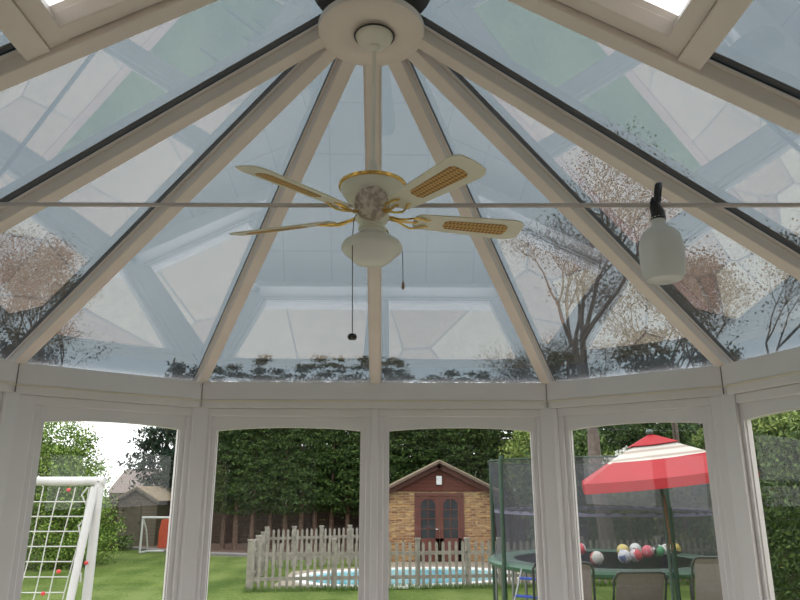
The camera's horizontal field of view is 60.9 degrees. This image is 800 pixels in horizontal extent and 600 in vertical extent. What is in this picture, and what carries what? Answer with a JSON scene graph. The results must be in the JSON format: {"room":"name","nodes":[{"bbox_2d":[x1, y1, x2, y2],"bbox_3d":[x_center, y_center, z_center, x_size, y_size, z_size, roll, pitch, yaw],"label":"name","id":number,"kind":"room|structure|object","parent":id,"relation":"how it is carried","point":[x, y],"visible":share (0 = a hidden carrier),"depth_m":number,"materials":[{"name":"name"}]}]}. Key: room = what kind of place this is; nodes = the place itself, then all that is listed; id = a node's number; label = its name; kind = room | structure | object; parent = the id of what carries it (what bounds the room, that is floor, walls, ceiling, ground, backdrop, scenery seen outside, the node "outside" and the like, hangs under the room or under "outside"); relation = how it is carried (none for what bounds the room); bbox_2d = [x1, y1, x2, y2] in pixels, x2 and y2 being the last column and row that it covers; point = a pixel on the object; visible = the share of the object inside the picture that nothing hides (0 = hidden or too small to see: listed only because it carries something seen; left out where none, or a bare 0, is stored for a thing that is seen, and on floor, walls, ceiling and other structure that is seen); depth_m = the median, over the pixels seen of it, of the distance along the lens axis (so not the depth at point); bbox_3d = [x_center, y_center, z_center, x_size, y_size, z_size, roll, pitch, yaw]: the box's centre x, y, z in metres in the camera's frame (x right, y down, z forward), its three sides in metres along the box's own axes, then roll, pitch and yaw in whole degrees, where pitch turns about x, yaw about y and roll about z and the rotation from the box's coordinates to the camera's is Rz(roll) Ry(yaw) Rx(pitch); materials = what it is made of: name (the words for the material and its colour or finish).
{"room":"sunroom","nodes":[
{"label":"sunroom","id":0,"kind":"room"},
{"bbox_2d":[0,358,18,436],"bbox_3d":[-2.211,1.248,2.932,0.220,2.150,1.020,-3,-16,12],"label":"window frame","id":1,"kind":"structure","parent":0,"point":[8,368],"depth_m":3.58,"materials":[{"name":"white plastic"}]},
{"bbox_2d":[0,363,201,599],"bbox_3d":[-1.689,1.475,3.754,1.098,2.150,0.220,13,-20,-40],"label":"window frame","id":2,"kind":"structure","parent":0,"point":[33,380],"depth_m":3.78,"materials":[{"name":"white plastic"}]},
{"bbox_2d":[0,363,19,523],"bbox_3d":[-2.111,1.198,3.465,0.144,1.770,0.100,-9,-18,29],"label":"trim","id":3,"kind":"structure","parent":2,"relation":"attached to","point":[12,399],"depth_m":3.57,"materials":[{"name":"white plastic"}]},
{"bbox_2d":[8,396,191,599],"bbox_3d":[-1.675,1.382,3.823,0.913,1.602,0.076,13,-20,-40],"label":"window","id":4,"kind":"structure","parent":2,"relation":"in","point":[47,409],"depth_m":3.99,"materials":[{"name":"white plastic"}]},
{"bbox_2d":[177,383,208,599],"bbox_3d":[-1.283,1.391,4.166,0.100,1.770,0.144,6,-16,-21],"label":"trim","id":5,"kind":"structure","parent":2,"relation":"attached to","point":[196,461],"depth_m":4.15,"materials":[{"name":"white plastic"}]},
{"bbox_2d":[191,382,552,599],"bbox_3d":[-0.160,1.577,4.127,2.240,2.150,0.220,0,-15,-1],"label":"window frame","id":6,"kind":"structure","parent":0,"point":[215,395],"depth_m":4.34,"materials":[{"name":"white plastic"}]},
{"bbox_2d":[195,409,370,599],"bbox_3d":[-0.706,1.476,4.165,1.049,1.602,0.076,0,-15,-1],"label":"window","id":7,"kind":"structure","parent":6,"relation":"in","point":[218,419],"depth_m":4.30,"materials":[{"name":"white plastic"}]},
{"bbox_2d":[377,409,549,599],"bbox_3d":[0.385,1.483,4.189,1.049,1.602,0.076,0,-15,-1],"label":"window","id":8,"kind":"structure","parent":6,"relation":"in","point":[528,420],"depth_m":4.33,"materials":[{"name":"white plastic"}]},
{"bbox_2d":[0,0,799,383],"bbox_3d":[-0.092,-0.870,1.707,4.540,1.376,6.111,0,-15,-1],"label":"ceiling","id":9,"kind":"structure","parent":0,"point":[122,101],"depth_m":3.01,"materials":[{"name":"clear glass"}]},
{"bbox_2d":[13,0,162,47],"bbox_3d":[-0.625,-1.148,1.785,0.954,0.568,0.810,0,-15,-1],"label":"ceiling vent","id":10,"kind":"object","parent":9,"relation":"in","point":[65,23],"depth_m":2.06,"materials":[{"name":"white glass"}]},
{"bbox_2d":[229,22,523,339],"bbox_3d":[-0.091,-0.432,2.517,1.117,1.231,1.088,0,-15,-1],"label":"ceiling fan","id":11,"kind":"object","parent":9,"relation":"hanging from","point":[372,192],"visible":1,"depth_m":2.37,"materials":[{"name":"white metal"}]},
{"bbox_2d":[0,202,799,207],"bbox_3d":[-0.012,-0.349,2.511,3.135,0.119,0.032,-1,-15,4],"label":"rod","id":12,"kind":"object","parent":9,"relation":"attached to","point":[11,204],"visible":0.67,"depth_m":2.50,"materials":[{"name":"grey metal"}]},
{"bbox_2d":[639,182,685,284],"bbox_3d":[0.919,-0.244,2.409,0.150,0.380,0.150,0,-15,-1],"label":"bulb","id":13,"kind":"object","parent":12,"relation":"hanging from","point":[662,256],"visible":1,"depth_m":2.33,"materials":[{"name":"glass"}]},
{"bbox_2d":[639,215,685,284],"bbox_3d":[0.919,-0.177,2.390,0.150,0.239,0.150,0,-15,-1],"label":"lampshade","id":14,"kind":"object","parent":13,"relation":"on","point":[662,256],"depth_m":2.33,"materials":[{"name":"glass"}]},
{"bbox_2d":[556,0,716,56],"bbox_3d":[0.441,-1.141,1.808,0.954,0.568,0.810,0,-15,-1],"label":"ceiling vent","id":15,"kind":"object","parent":9,"relation":"in","point":[644,27],"depth_m":2.10,"materials":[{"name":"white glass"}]},
{"bbox_2d":[20,512,797,599],"bbox_3d":[-1.081,13.928,42.826,160.000,0.500,150.000,0,-15,-1],"label":"lawn","id":16,"kind":"structure","parent":0,"point":[134,575],"depth_m":16.39,"materials":[{"name":"green plant"}]},
{"bbox_2d":[21,477,105,599],"bbox_3d":[-4.579,2.727,6.470,3.101,2.031,0.569,0,-15,-1],"label":"goal","id":17,"kind":"object","parent":16,"relation":"on","point":[90,523],"visible":0.82,"depth_m":6.77,"materials":[{"name":"white plastic"}]},
{"bbox_2d":[24,422,126,570],"bbox_3d":[-10.802,5.921,21.260,4.477,5.088,3.250,-2,-16,7],"label":"leafy bush","id":18,"kind":"object","parent":16,"relation":"on","point":[54,459],"visible":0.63,"depth_m":20.79,"materials":[{"name":"green plant"}]},
{"bbox_2d":[34,458,117,550],"bbox_3d":[-11.680,7.178,23.919,3.340,3.969,2.632,-12,-20,38],"label":"leafy bush","id":19,"kind":"object","parent":16,"relation":"on","point":[79,458],"visible":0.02,"depth_m":24.05,"materials":[{"name":"green plant"}]},
{"bbox_2d":[98,527,138,550],"bbox_3d":[-11.081,9.176,25.912,2.218,1.232,1.397,0,-15,-1],"label":"leafy bush","id":20,"kind":"object","parent":16,"relation":"on","point":[123,543],"visible":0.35,"depth_m":25.79,"materials":[{"name":"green plant"}]},
{"bbox_2d":[107,469,160,512],"bbox_3d":[-19.258,14.432,50.559,2.580,3.626,6.600,0,-15,-1],"label":"house","id":21,"kind":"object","parent":16,"relation":"on","point":[120,487],"visible":0.16,"depth_m":48.78,"materials":[{"name":"grey tile"}]},
{"bbox_2d":[139,516,168,553],"bbox_3d":[-8.322,8.565,24.845,2.109,1.280,0.698,0,-15,-1],"label":"goal","id":22,"kind":"object","parent":16,"relation":"on","point":[143,517],"visible":0.45,"depth_m":24.67,"materials":[{"name":"white plastic"}]},
{"bbox_2d":[125,546,358,558],"bbox_3d":[-6.080,8.995,24.110,10.164,0.180,1.099,-6,-17,21],"label":"edging","id":23,"kind":"object","parent":16,"relation":"on","point":[230,554],"visible":0.36,"depth_m":23.67,"materials":[{"name":"grey stone"}]},
{"bbox_2d":[248,529,269,582],"bbox_3d":[-3.670,6.707,17.808,0.137,1.125,4.364,2,-15,-6],"label":"picket fence","id":24,"kind":"object","parent":16,"relation":"on","point":[263,538],"visible":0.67,"depth_m":18.29,"materials":[{"name":"grey wood"}]},
{"bbox_2d":[264,525,358,567],"bbox_3d":[-2.245,7.471,20.673,3.796,1.175,0.137,6,-17,-22],"label":"picket fence","id":25,"kind":"object","parent":16,"relation":"on","point":[350,535],"visible":0.61,"depth_m":20.47,"materials":[{"name":"grey wood"}]},
{"bbox_2d":[274,562,531,587],"bbox_3d":[0.680,7.596,18.933,7.600,0.030,5.500,0,-15,-1],"label":"surround","id":26,"kind":"object","parent":16,"relation":"on","point":[392,563],"visible":0.15,"depth_m":20.31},
{"bbox_2d":[295,567,518,588],"bbox_3d":[0.226,7.261,17.842,6.000,0.055,4.091,0,-15,-1],"label":"swimming pool","id":27,"kind":"object","parent":26,"relation":"on","point":[393,568],"visible":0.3,"depth_m":17.48,"materials":[{"name":"teal liquid"}]},
{"bbox_2d":[36,534,777,555],"bbox_3d":[0.259,10.168,28.331,46.000,0.040,12.000,0,-15,-1],"label":"flower bed","id":28,"kind":"object","parent":16,"relation":"on","point":[242,547],"visible":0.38,"depth_m":26.48,"materials":[{"name":"brown plant"}]},
{"bbox_2d":[111,486,170,545],"bbox_3d":[-10.558,9.089,28.758,2.139,2.348,2.725,-2,-16,8],"label":"garden shed","id":29,"kind":"object","parent":28,"relation":"on","point":[139,501],"visible":0.68,"depth_m":27.74,"materials":[{"name":"brown wood"}]},
{"bbox_2d":[109,425,175,527],"bbox_3d":[-11.035,6.917,32.265,5.214,8.400,5.372,9,-18,-29],"label":"fir tree","id":30,"kind":"object","parent":28,"relation":"on","point":[154,441],"visible":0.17,"depth_m":31.42,"materials":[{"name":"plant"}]},
{"bbox_2d":[158,519,168,547],"bbox_3d":[-9.114,9.059,26.408,0.500,1.078,0.186,0,-15,-1],"label":"sledge","id":31,"kind":"object","parent":28,"relation":"on","point":[163,531],"visible":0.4,"depth_m":26.36,"materials":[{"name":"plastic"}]},
{"bbox_2d":[151,428,176,513],"bbox_3d":[-9.248,6.823,31.174,4.651,8.000,4.164,-10,-18,32],"label":"fir tree","id":32,"kind":"object","parent":28,"relation":"on","point":[168,473],"visible":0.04,"depth_m":30.00,"materials":[{"name":"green plant"}]},
{"bbox_2d":[213,430,236,514],"bbox_3d":[-7.458,6.038,26.698,2.681,7.081,2.460,-1,-15,4],"label":"conifer tree","id":33,"kind":"object","parent":28,"relation":"on","point":[220,435],"visible":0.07,"depth_m":26.23,"materials":[{"name":"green plant"}]},
{"bbox_2d":[214,431,258,548],"bbox_3d":[-6.780,5.997,26.796,2.596,7.211,2.408,8,-17,-26],"label":"conifer tree","id":34,"kind":"object","parent":28,"relation":"on","point":[242,504],"visible":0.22,"depth_m":26.05,"materials":[{"name":"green plant"}]},
{"bbox_2d":[212,443,265,527],"bbox_3d":[-7.716,7.433,30.411,3.926,7.128,3.144,-7,-17,23],"label":"conifer tree","id":35,"kind":"object","parent":28,"relation":"on","point":[246,443],"visible":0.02,"depth_m":29.76,"materials":[{"name":"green plant"}]},
{"bbox_2d":[213,429,265,549],"bbox_3d":[-6.348,6.181,26.506,2.417,6.703,2.438,-8,-17,27],"label":"conifer tree","id":36,"kind":"object","parent":28,"relation":"on","point":[223,467],"visible":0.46,"depth_m":25.93,"materials":[{"name":"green plant"}]},
{"bbox_2d":[219,428,281,538],"bbox_3d":[-5.645,5.774,26.685,2.681,7.583,2.460,-8,-17,27],"label":"conifer tree","id":37,"kind":"object","parent":28,"relation":"on","point":[252,432],"visible":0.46,"depth_m":26.01,"materials":[{"name":"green plant"}]},
{"bbox_2d":[241,428,307,548],"bbox_3d":[-5.100,6.189,27.171,2.596,7.037,2.408,14,-20,-40],"label":"conifer tree","id":38,"kind":"object","parent":28,"relation":"on","point":[272,507],"visible":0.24,"depth_m":26.34,"materials":[{"name":"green plant"}]},
{"bbox_2d":[247,428,304,516],"bbox_3d":[-5.483,7.610,30.878,3.160,6.992,4.005,-5,-16,16],"label":"conifer tree","id":39,"kind":"object","parent":28,"relation":"on","point":[288,428],"visible":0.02,"depth_m":29.99,"materials":[{"name":"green plant"}]},
{"bbox_2d":[257,428,315,548],"bbox_3d":[-4.435,6.198,26.726,2.438,6.786,2.417,-4,-16,13],"label":"conifer tree","id":40,"kind":"object","parent":28,"relation":"on","point":[287,439],"visible":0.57,"depth_m":26.02,"materials":[{"name":"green plant"}]},
{"bbox_2d":[274,428,336,548],"bbox_3d":[-3.746,6.021,26.771,2.460,7.151,2.681,6,-17,-22],"label":"conifer tree","id":41,"kind":"object","parent":28,"relation":"on","point":[307,434],"visible":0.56,"depth_m":26.02,"materials":[{"name":"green plant"}]},
{"bbox_2d":[283,428,344,548],"bbox_3d":[-3.342,5.894,27.090,2.596,7.566,2.408,14,-21,-41],"label":"conifer tree","id":42,"kind":"object","parent":28,"relation":"on","point":[333,439],"visible":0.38,"depth_m":26.31,"materials":[{"name":"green plant"}]},
{"bbox_2d":[297,428,356,538],"bbox_3d":[-3.099,7.548,30.674,3.970,6.877,3.296,-5,-16,17],"label":"conifer tree","id":43,"kind":"object","parent":28,"relation":"on","point":[345,432],"visible":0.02,"depth_m":29.73,"materials":[{"name":"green plant"}]},
{"bbox_2d":[304,429,359,548],"bbox_3d":[-2.581,5.908,27.023,2.438,7.504,2.417,4,-16,-13],"label":"conifer tree","id":44,"kind":"object","parent":28,"relation":"on","point":[333,458],"visible":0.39,"depth_m":26.31,"materials":[{"name":"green plant"}]},
{"bbox_2d":[322,432,359,548],"bbox_3d":[-2.109,6.306,27.024,2.681,6.734,2.460,8,-17,-27],"label":"conifer tree","id":45,"kind":"object","parent":28,"relation":"on","point":[342,467],"visible":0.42,"depth_m":26.32,"materials":[{"name":"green plant"}]},
{"bbox_2d":[333,430,392,511],"bbox_3d":[-1.383,5.938,27.292,2.596,7.586,2.408,-3,-16,12],"label":"conifer tree","id":46,"kind":"object","parent":28,"relation":"on","point":[350,441],"visible":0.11,"depth_m":26.65,"materials":[{"name":"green plant"}]},
{"bbox_2d":[102,498,639,542],"bbox_3d":[0.253,9.317,28.835,26.100,1.950,0.120,0,-15,-1],"label":"fence","id":47,"kind":"object","parent":28,"relation":"on","point":[261,521],"visible":0.04,"depth_m":28.64,"materials":[{"name":"brown wood"}]},
{"bbox_2d":[350,431,406,499],"bbox_3d":[-0.898,5.858,27.027,2.438,7.601,2.417,-2,-16,7],"label":"conifer tree","id":48,"kind":"object","parent":28,"relation":"on","point":[395,476],"visible":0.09,"depth_m":26.49,"materials":[{"name":"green plant"}]},
{"bbox_2d":[389,430,419,479],"bbox_3d":[-0.367,6.053,27.692,2.681,7.577,2.460,7,-17,-23],"label":"conifer tree","id":49,"kind":"object","parent":28,"relation":"on","point":[396,433],"visible":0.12,"depth_m":27.18,"materials":[{"name":"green plant"}]},
{"bbox_2d":[394,429,433,474],"bbox_3d":[0.523,6.419,27.805,2.408,6.932,2.596,5,-16,-17],"label":"conifer tree","id":50,"kind":"object","parent":28,"relation":"on","point":[412,433],"visible":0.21,"depth_m":27.19,"materials":[{"name":"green plant"}]},
{"bbox_2d":[403,382,444,476],"bbox_3d":[1.021,6.518,27.915,2.417,6.800,2.438,3,-16,-12],"label":"conifer tree","id":51,"kind":"object","parent":28,"relation":"on","point":[417,438],"visible":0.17,"depth_m":27.51,"materials":[{"name":"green plant"}]},
{"bbox_2d":[400,429,460,469],"bbox_3d":[1.440,7.392,30.745,3.261,7.171,3.945,7,-17,-25],"label":"conifer tree","id":52,"kind":"object","parent":28,"relation":"on","point":[415,429],"visible":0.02,"depth_m":30.42,"materials":[{"name":"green plant"}]},
{"bbox_2d":[415,382,460,468],"bbox_3d":[1.493,6.515,28.116,2.681,6.914,2.460,-5,-16,17],"label":"conifer tree","id":53,"kind":"object","parent":28,"relation":"on","point":[436,435],"visible":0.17,"depth_m":27.72,"materials":[{"name":"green plant"}]},
{"bbox_2d":[431,382,481,475],"bbox_3d":[2.351,6.309,27.689,2.408,7.083,2.596,8,-17,-27],"label":"conifer tree","id":54,"kind":"object","parent":28,"relation":"on","point":[455,460],"visible":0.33,"depth_m":27.21,"materials":[{"name":"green plant"}]},
{"bbox_2d":[441,382,496,499],"bbox_3d":[2.863,6.393,27.892,2.438,7.032,2.417,3,-16,-9],"label":"conifer tree","id":55,"kind":"object","parent":28,"relation":"on","point":[472,431],"visible":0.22,"depth_m":27.67,"materials":[{"name":"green plant"}]},
{"bbox_2d":[453,428,510,534],"bbox_3d":[3.733,7.527,31.088,4.074,6.911,3.094,5,-16,-19],"label":"conifer tree","id":56,"kind":"object","parent":28,"relation":"on","point":[472,453],"visible":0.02,"depth_m":31.03,"materials":[{"name":"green plant"}]},
{"bbox_2d":[458,382,506,506],"bbox_3d":[3.271,6.412,28.079,2.460,7.092,2.681,-2,-16,9],"label":"conifer tree","id":57,"kind":"object","parent":28,"relation":"on","point":[472,468],"visible":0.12,"depth_m":27.75,"materials":[{"name":"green plant"}]},
{"bbox_2d":[476,429,519,536],"bbox_3d":[3.820,6.498,27.808,2.408,6.783,2.596,-1,-15,4],"label":"conifer tree","id":58,"kind":"object","parent":28,"relation":"on","point":[491,434],"visible":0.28,"depth_m":27.29,"materials":[{"name":"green plant"}]},
{"bbox_2d":[486,429,530,528],"bbox_3d":[4.552,6.572,27.896,2.438,6.686,2.417,-9,-18,31],"label":"conifer tree","id":59,"kind":"object","parent":28,"relation":"on","point":[512,431],"visible":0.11,"depth_m":27.36,"materials":[{"name":"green plant"}]},
{"bbox_2d":[510,489,522,549],"bbox_3d":[5.812,4.823,25.172,6.380,8.714,3.954,-9,-18,30],"label":"broadleaf tree","id":60,"kind":"object","parent":28,"relation":"on","point":[515,525],"visible":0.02,"depth_m":23.82,"materials":[{"name":"brown plant"}]},
{"bbox_2d":[523,429,620,548],"bbox_3d":[6.374,5.507,25.005,3.711,7.706,3.688,-8,-17,26],"label":"evergreen tree","id":61,"kind":"object","parent":28,"relation":"on","point":[603,429],"visible":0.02,"depth_m":23.39,"materials":[{"name":"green plant"}]},
{"bbox_2d":[611,423,701,539],"bbox_3d":[9.339,5.061,24.523,4.317,8.452,4.266,13,-20,-39],"label":"evergreen tree","id":62,"kind":"object","parent":28,"relation":"on","point":[629,441],"visible":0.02,"depth_m":24.32,"materials":[{"name":"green plant"}]},
{"bbox_2d":[389,460,498,561],"bbox_3d":[1.252,7.108,23.127,4.066,3.177,3.100,0,-15,-1],"label":"summerhouse","id":63,"kind":"object","parent":16,"relation":"on","point":[440,502],"visible":0.91,"depth_m":22.07,"materials":[{"name":"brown brick"}]},
{"bbox_2d":[436,476,441,484],"bbox_3d":[1.278,5.908,22.276,0.180,0.280,0.100,0,-15,-1],"label":"wall lamp","id":64,"kind":"object","parent":63,"relation":"attached to","point":[438,478],"depth_m":22.23,"materials":[{"name":"white glass"}]},
{"bbox_2d":[241,579,694,592],"bbox_3d":[2.141,6.771,16.216,11.633,0.156,0.683,2,-15,-6],"label":"grass","id":65,"kind":"structure","parent":16,"relation":"on","point":[683,582],"depth_m":15.90,"materials":[{"name":"green plant"}]},
{"bbox_2d":[245,536,713,590],"bbox_3d":[2.183,6.315,16.384,11.563,1.125,0.137,2,-15,-6],"label":"picket fence","id":66,"kind":"object","parent":16,"relation":"on","point":[466,575],"visible":0.64,"depth_m":16.07,"materials":[{"name":"grey wood"}]},
{"bbox_2d":[491,430,531,549],"bbox_3d":[4.478,6.426,23.231,2.290,4.552,2.184,0,-15,-1],"label":"leafy bush","id":67,"kind":"object","parent":16,"relation":"on","point":[515,443],"visible":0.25,"depth_m":23.15,"materials":[{"name":"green plant"}]},
{"bbox_2d":[509,429,613,549],"bbox_3d":[5.109,6.136,21.070,3.431,4.507,2.460,3,-16,-11],"label":"leafy bush","id":68,"kind":"object","parent":16,"relation":"on","point":[581,471],"visible":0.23,"depth_m":20.91,"materials":[{"name":"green plant"}]},
{"bbox_2d":[532,561,595,599],"bbox_3d":[1.710,3.337,7.101,0.668,1.217,0.738,-2,-16,8],"label":"garden chair","id":69,"kind":"object","parent":16,"relation":"on","point":[586,566],"visible":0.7,"depth_m":6.88,"materials":[{"name":"beige fabric"}]},
{"bbox_2d":[488,455,712,599],"bbox_3d":[3.708,4.297,12.406,4.271,2.792,4.268,0,-15,-1],"label":"trampoline","id":70,"kind":"object","parent":16,"relation":"on","point":[522,561],"visible":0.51,"depth_m":11.62,"materials":[{"name":"green plastic"}]},
{"bbox_2d":[580,543,585,554],"bbox_3d":[3.484,4.827,13.174,0.230,0.230,0.230,-7,-17,25],"label":"football","id":71,"kind":"object","parent":70,"relation":"on","point":[582,547],"visible":0.45,"depth_m":13.09,"materials":[{"name":"red plastic"}]},
{"bbox_2d":[590,551,603,564],"bbox_3d":[3.323,4.361,11.483,0.230,0.229,0.229,-7,-17,23],"label":"football","id":72,"kind":"object","parent":70,"relation":"on","point":[596,557],"visible":1,"depth_m":11.40,"materials":[{"name":"white plastic"}]},
{"bbox_2d":[617,544,628,552],"bbox_3d":[4.230,4.752,12.901,0.230,0.228,0.230,-6,-17,21],"label":"football","id":73,"kind":"object","parent":70,"relation":"on","point":[620,547],"visible":0.54,"depth_m":12.85,"materials":[{"name":"yellow plastic"}]},
{"bbox_2d":[618,550,631,562],"bbox_3d":[3.878,4.431,11.736,0.229,0.229,0.229,-8,-17,26],"label":"football","id":74,"kind":"object","parent":70,"relation":"on","point":[624,556],"visible":1,"depth_m":11.66,"materials":[{"name":"white plastic"}]},
{"bbox_2d":[629,543,641,550],"bbox_3d":[4.554,4.820,13.149,0.229,0.229,0.230,-7,-17,24],"label":"football","id":75,"kind":"object","parent":70,"relation":"on","point":[633,545],"visible":0.47,"depth_m":13.10,"materials":[{"name":"white plastic"}]},
{"bbox_2d":[630,549,642,561],"bbox_3d":[4.124,4.472,11.886,0.230,0.230,0.229,-7,-17,25],"label":"football","id":76,"kind":"object","parent":70,"relation":"on","point":[637,556],"visible":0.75,"depth_m":11.80,"materials":[{"name":"plastic"}]},
{"bbox_2d":[641,545,653,557],"bbox_3d":[4.616,4.687,12.668,0.230,0.229,0.230,-5,-16,17],"label":"football","id":77,"kind":"object","parent":70,"relation":"on","point":[647,551],"visible":0.97,"depth_m":12.59,"materials":[{"name":"red plastic"}]},
{"bbox_2d":[653,545,664,556],"bbox_3d":[4.854,4.715,12.770,0.230,0.229,0.229,-3,-16,12],"label":"football","id":78,"kind":"object","parent":70,"relation":"on","point":[659,551],"visible":0.91,"depth_m":12.69,"materials":[{"name":"green plastic"}]},
{"bbox_2d":[662,544,671,555],"bbox_3d":[5.070,4.762,12.939,0.229,0.230,0.228,-5,-16,19],"label":"football","id":79,"kind":"object","parent":70,"relation":"on","point":[663,545],"visible":0.23,"depth_m":12.86,"materials":[{"name":"white plastic"}]},
{"bbox_2d":[670,543,680,553],"bbox_3d":[5.343,4.838,13.215,0.229,0.229,0.230,-8,-18,28],"label":"football","id":80,"kind":"object","parent":70,"relation":"on","point":[678,548],"visible":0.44,"depth_m":13.12,"materials":[{"name":"yellow plastic"}]},
{"bbox_2d":[587,427,615,548],"bbox_3d":[6.008,1.141,19.526,4.822,12.854,7.930,3,-16,-12],"label":"broadleaf tree","id":81,"kind":"object","parent":16,"relation":"on","point":[606,531],"visible":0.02,"depth_m":18.42,"materials":[{"name":"grey plant"}]},
{"bbox_2d":[592,440,661,545],"bbox_3d":[6.985,6.088,20.393,2.279,3.698,1.940,-6,-16,20],"label":"shrub","id":82,"kind":"object","parent":16,"relation":"on","point":[614,453],"visible":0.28,"depth_m":20.13,"materials":[{"name":"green plant"}]},
{"bbox_2d":[574,423,700,541],"bbox_3d":[7.911,6.121,22.810,5.898,4.915,2.144,1,-15,-3],"label":"leafy bush","id":83,"kind":"object","parent":16,"relation":"on","point":[640,429],"visible":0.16,"depth_m":22.83,"materials":[{"name":"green plant"}]},
{"bbox_2d":[612,571,666,599],"bbox_3d":[2.607,3.578,7.629,0.648,1.087,0.738,1,-15,-3],"label":"garden chair","id":84,"kind":"object","parent":16,"relation":"on","point":[630,585],"visible":1,"depth_m":7.43,"materials":[{"name":"beige fabric"}]},
{"bbox_2d":[590,486,697,546],"bbox_3d":[7.586,6.553,20.647,3.639,3.606,2.782,0,-15,-1],"label":"leafy bush","id":85,"kind":"object","parent":16,"relation":"on","point":[619,528],"visible":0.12,"depth_m":20.20,"materials":[{"name":"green plant"}]},
{"bbox_2d":[610,485,706,553],"bbox_3d":[8.431,5.931,19.733,4.596,3.649,2.608,0,-15,-1],"label":"leafy bush","id":86,"kind":"object","parent":16,"relation":"on","point":[684,521],"visible":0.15,"depth_m":19.54,"materials":[{"name":"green plant"}]},
{"bbox_2d":[582,429,759,599],"bbox_3d":[3.595,3.195,9.216,2.057,2.852,2.070,-4,-16,13],"label":"parasol","id":87,"kind":"object","parent":16,"relation":"on","point":[648,465],"visible":0.91,"depth_m":8.77,"materials":[{"name":"red fabric"}]},
{"bbox_2d":[672,423,698,554],"bbox_3d":[7.469,2.715,18.147,6.272,9.075,5.115,9,-18,-30],"label":"broadleaf tree","id":88,"kind":"object","parent":16,"relation":"on","point":[675,431],"visible":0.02,"depth_m":19.94,"materials":[{"name":"grey plant"}]},
{"bbox_2d":[677,428,705,554],"bbox_3d":[10.043,6.337,21.845,3.974,4.684,2.549,0,-15,-1],"label":"leafy bush","id":89,"kind":"object","parent":16,"relation":"on","point":[691,432],"visible":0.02,"depth_m":22.39,"materials":[{"name":"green plant"}]},
{"bbox_2d":[686,428,715,555],"bbox_3d":[8.934,5.487,18.564,1.998,4.322,2.209,-8,-17,25],"label":"shrub","id":90,"kind":"object","parent":16,"relation":"on","point":[697,489],"visible":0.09,"depth_m":18.88,"materials":[{"name":"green plant"}]},
{"bbox_2d":[691,556,722,599],"bbox_3d":[3.378,3.341,7.193,0.728,1.257,0.738,-1,-15,5],"label":"garden chair","id":91,"kind":"object","parent":16,"relation":"on","point":[708,586],"visible":0.45,"depth_m":7.01,"materials":[{"name":"beige fabric"}]},
{"bbox_2d":[691,428,778,558],"bbox_3d":[8.199,4.971,16.656,1.905,4.320,2.247,-4,-16,14],"label":"shrub","id":92,"kind":"object","parent":16,"relation":"on","point":[709,529],"visible":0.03,"depth_m":16.91,"materials":[{"name":"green plant"}]},
{"bbox_2d":[704,425,797,599],"bbox_3d":[7.684,4.467,14.884,1.872,4.308,2.342,-7,-17,24],"label":"shrub","id":93,"kind":"object","parent":16,"relation":"on","point":[713,533],"visible":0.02,"depth_m":14.56,"materials":[{"name":"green plant"}]},
{"bbox_2d":[751,411,799,599],"bbox_3d":[7.445,4.045,13.330,1.998,4.300,2.209,-8,-17,25],"label":"shrub","id":94,"kind":"object","parent":16,"relation":"on","point":[770,516],"visible":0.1,"depth_m":13.14,"materials":[{"name":"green plant"}]},
{"bbox_2d":[754,410,799,599],"bbox_3d":[7.310,3.708,11.821,1.905,3.946,2.247,-4,-16,14],"label":"shrub","id":95,"kind":"object","parent":16,"relation":"on","point":[777,432],"visible":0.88,"depth_m":12.07,"materials":[{"name":"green plant"}]},
{"bbox_2d":[786,410,799,545],"bbox_3d":[7.100,3.270,10.412,1.872,3.827,2.342,-7,-17,24],"label":"shrub","id":96,"kind":"object","parent":16,"relation":"on","point":[795,432],"visible":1,"depth_m":11.22,"materials":[{"name":"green plant"}]},
{"bbox_2d":[546,366,744,599],"bbox_3d":[1.385,1.493,3.821,1.098,2.150,0.220,-12,-19,37],"label":"window frame","id":97,"kind":"structure","parent":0,"point":[699,382],"depth_m":3.96,"materials":[{"name":"white plastic"}]},
{"bbox_2d":[540,391,563,599],"bbox_3d":[0.963,1.405,4.215,0.100,1.770,0.144,-5,-16,18],"label":"trim","id":98,"kind":"structure","parent":97,"relation":"attached to","point":[554,530],"depth_m":4.20,"materials":[{"name":"white plastic"}]},
{"bbox_2d":[557,397,734,599],"bbox_3d":[1.389,1.396,3.874,0.933,1.602,0.076,-12,-19,37],"label":"window","id":99,"kind":"structure","parent":97,"relation":"in","point":[694,410],"depth_m":4.04,"materials":[{"name":"white plastic"}]},
{"bbox_2d":[719,366,763,599],"bbox_3d":[1.823,1.222,3.551,0.144,1.770,0.100,10,-18,-32],"label":"trim","id":100,"kind":"structure","parent":97,"relation":"attached to","point":[745,531],"depth_m":3.56,"materials":[{"name":"white plastic"}]},
{"bbox_2d":[721,346,799,394],"bbox_3d":[1.945,1.273,3.023,0.220,2.150,1.020,4,-16,-15],"label":"window frame","id":101,"kind":"structure","parent":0,"point":[780,368],"depth_m":3.46,"materials":[{"name":"white plastic"}]},
{"bbox_2d":[735,383,799,599],"bbox_3d":[1.961,1.176,3.075,0.076,1.602,0.950,4,-16,-15],"label":"window","id":102,"kind":"structure","parent":101,"relation":"in","point":[753,405],"depth_m":3.49,"materials":[{"name":"white plastic"}]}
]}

